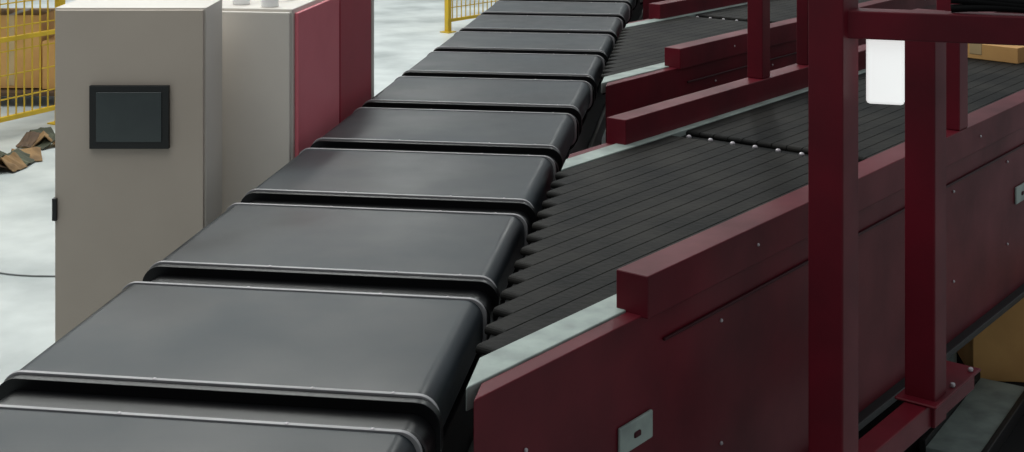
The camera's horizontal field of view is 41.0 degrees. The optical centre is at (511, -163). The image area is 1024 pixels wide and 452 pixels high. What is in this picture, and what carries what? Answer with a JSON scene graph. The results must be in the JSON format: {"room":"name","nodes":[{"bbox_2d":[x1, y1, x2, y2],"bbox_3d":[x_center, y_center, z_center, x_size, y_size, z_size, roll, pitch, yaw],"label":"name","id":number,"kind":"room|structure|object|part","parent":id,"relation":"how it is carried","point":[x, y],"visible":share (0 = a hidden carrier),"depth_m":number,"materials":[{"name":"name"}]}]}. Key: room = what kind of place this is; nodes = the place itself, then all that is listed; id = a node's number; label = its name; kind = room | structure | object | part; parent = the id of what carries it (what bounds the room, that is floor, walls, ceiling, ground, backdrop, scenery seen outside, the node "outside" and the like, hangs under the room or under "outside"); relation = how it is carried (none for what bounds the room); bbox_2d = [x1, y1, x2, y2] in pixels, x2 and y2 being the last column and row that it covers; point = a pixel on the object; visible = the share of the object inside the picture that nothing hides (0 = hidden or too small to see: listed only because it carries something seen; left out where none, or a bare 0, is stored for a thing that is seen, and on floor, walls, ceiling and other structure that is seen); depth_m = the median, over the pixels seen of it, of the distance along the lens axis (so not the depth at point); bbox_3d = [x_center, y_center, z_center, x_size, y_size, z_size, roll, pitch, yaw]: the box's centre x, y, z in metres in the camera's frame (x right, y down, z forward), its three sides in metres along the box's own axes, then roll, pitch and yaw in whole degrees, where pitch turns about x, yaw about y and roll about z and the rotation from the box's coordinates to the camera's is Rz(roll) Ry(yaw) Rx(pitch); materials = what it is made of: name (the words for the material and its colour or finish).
{"room":"distribution center","nodes":[
{"label":"distribution center","id":0,"kind":"room"},
{"bbox_2d":[0,0,605,384],"bbox_3d":[1.573,2.050,10.887,28.000,0.100,30.000,0,0,8],"label":"floor","id":1,"kind":"structure","parent":0,"point":[406,32],"depth_m":7.73,"materials":[{"name":"grey concrete"}]},
{"bbox_2d":[0,127,54,171],"bbox_3d":[-3.189,1.944,8.543,0.600,0.104,1.266,0,0,8],"label":"debris","id":2,"kind":"object","parent":1,"relation":"on","point":[36,140],"visible":0.91,"depth_m":8.52,"materials":[{"name":"brown cardboard"}]},
{"bbox_2d":[0,272,54,276],"bbox_3d":[-2.184,1.996,6.271,0.742,0.007,0.071,0,0,15],"label":"cable","id":3,"kind":"object","parent":1,"relation":"on","point":[0,272],"visible":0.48,"depth_m":6.25,"materials":[{"name":"grey plastic"}]},
{"bbox_2d":[1,8,54,95],"bbox_3d":[-4.377,1.150,10.478,2.700,1.700,0.620,0,0,-1],"label":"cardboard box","id":4,"kind":"object","parent":1,"relation":"on","point":[3,10],"visible":0.3,"depth_m":10.29,"materials":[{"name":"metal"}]},
{"bbox_2d":[0,0,64,124],"bbox_3d":[-3.535,1.325,8.900,0.120,1.350,1.701,0,0,28],"label":"fence","id":5,"kind":"object","parent":1,"relation":"on","point":[58,3],"visible":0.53,"depth_m":9.31,"materials":[{"name":"yellow metal"}]},
{"bbox_2d":[52,0,221,341],"bbox_3d":[-1.203,1.268,4.421,0.477,1.465,0.277,0,0,0],"label":"cabinet","id":6,"kind":"object","parent":1,"relation":"on","point":[138,83],"visible":0.66,"depth_m":4.30,"materials":[{"name":"metal"}]},
{"bbox_2d":[222,0,373,213],"bbox_3d":[-0.957,1.290,5.206,0.618,1.420,1.088,0,0,8],"label":"cabinet","id":7,"kind":"object","parent":1,"relation":"on","point":[293,71],"visible":0.13,"depth_m":4.66,"materials":[{"name":"metal"}]},
{"bbox_2d":[232,0,278,6],"bbox_3d":[-0.954,0.559,4.760,0.310,0.041,0.110,0,0,8],"label":"pipes","id":8,"kind":"object","parent":7,"relation":"on","point":[264,3],"visible":0.66,"depth_m":4.70,"materials":[{"name":"white plastic"}]},
{"bbox_2d":[0,0,642,451],"bbox_3d":[0.259,1.498,8.046,0.847,1.004,14.800,0,0,8],"label":"cross-belt sorter","id":9,"kind":"object","parent":1,"relation":"on","point":[346,302],"visible":0.92,"depth_m":3.12,"materials":[{"name":"rubber"}]},
{"bbox_3d":[0.258,1.580,8.046,0.810,0.840,14.800,0,0,8],"label":"track frame","id":10,"kind":"part","parent":9,"relation":"part of","materials":[{"name":"metal"}]},
{"bbox_2d":[440,0,497,32],"bbox_3d":[-0.056,1.325,14.850,0.120,1.350,2.044,0,0,39],"label":"fence","id":11,"kind":"object","parent":1,"relation":"on","point":[448,19],"visible":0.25,"depth_m":14.16,"materials":[{"name":"yellow metal"}]},
{"bbox_2d":[640,0,665,19],"bbox_3d":[2.521,1.458,11.558,1.060,1.085,6.728,0,0,38],"label":"conveyor","id":12,"kind":"object","parent":1,"relation":"on","point":[645,3],"visible":0.02,"depth_m":8.65,"materials":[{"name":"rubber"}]},
{"bbox_2d":[466,12,1023,451],"bbox_3d":[1.629,1.458,5.382,1.060,1.085,6.728,0,0,38],"label":"conveyor","id":13,"kind":"object","parent":1,"relation":"on","point":[657,300],"visible":0.82,"depth_m":3.42,"materials":[{"name":"metal"}]},
{"bbox_2d":[747,0,967,130],"bbox_3d":[1.290,0.328,4.935,0.985,1.175,0.950,0,0,38],"label":"frame","id":14,"kind":"object","parent":13,"relation":"on","point":[758,11],"visible":0.77,"depth_m":5.20,"materials":[{"name":"red paint"}]},
{"bbox_2d":[968,43,1023,63],"bbox_3d":[2.301,0.964,6.397,0.564,0.072,0.400,0,0,-44],"label":"parcel","id":15,"kind":"object","parent":13,"relation":"on","point":[1014,54],"visible":0.44,"depth_m":6.13,"materials":[{"name":"brown cardboard"}]},
{"bbox_2d":[601,0,936,142],"bbox_3d":[2.075,1.458,8.470,1.060,1.085,6.728,0,0,38],"label":"conveyor","id":16,"kind":"object","parent":1,"relation":"on","point":[684,47],"visible":0.35,"depth_m":6.42,"materials":[{"name":"metal"}]},
{"bbox_2d":[808,0,1023,451],"bbox_3d":[1.349,0.850,3.030,1.191,2.300,0.890,0,0,38],"label":"support frame","id":17,"kind":"object","parent":1,"relation":"on","point":[906,49],"visible":1,"depth_m":3.04,"materials":[{"name":"red paint"}]},
{"bbox_2d":[866,39,904,104],"bbox_3d":[0.825,0.513,3.029,0.082,0.150,0.024,0,0,16],"label":"work lamp","id":18,"kind":"object","parent":17,"relation":"attached to","point":[885,58],"depth_m":3.02,"materials":[{"name":"white plastic"}]},
{"bbox_2d":[859,353,1023,451],"bbox_3d":[1.373,1.998,4.774,1.050,0.005,2.000,0,0,38],"label":"rubber mat","id":19,"kind":"object","parent":1,"relation":"on","point":[1014,442],"visible":0.02,"depth_m":4.60,"materials":[{"name":"black rubber"}]},
{"bbox_2d":[947,352,956,362],"bbox_3d":[1.626,1.885,5.120,0.100,0.220,0.100,0,0,8],"label":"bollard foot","id":20,"kind":"object","parent":19,"relation":"on","point":[953,358],"visible":0.02,"depth_m":5.09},
{"bbox_2d":[920,372,1023,451],"bbox_3d":[1.592,1.970,4.660,0.210,0.050,0.680,0,0,33],"label":"conveyor belt","id":21,"kind":"object","parent":19,"relation":"on","point":[983,420],"visible":0.88,"depth_m":4.61,"materials":[{"name":"metal"}]},
{"bbox_2d":[957,298,1023,381],"bbox_3d":[2.034,1.823,5.200,0.640,0.342,0.404,0,0,6],"label":"cardboard box","id":22,"kind":"object","parent":19,"relation":"on","point":[998,350],"visible":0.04,"depth_m":5.03,"materials":[{"name":"brown cardboard"}]}
]}

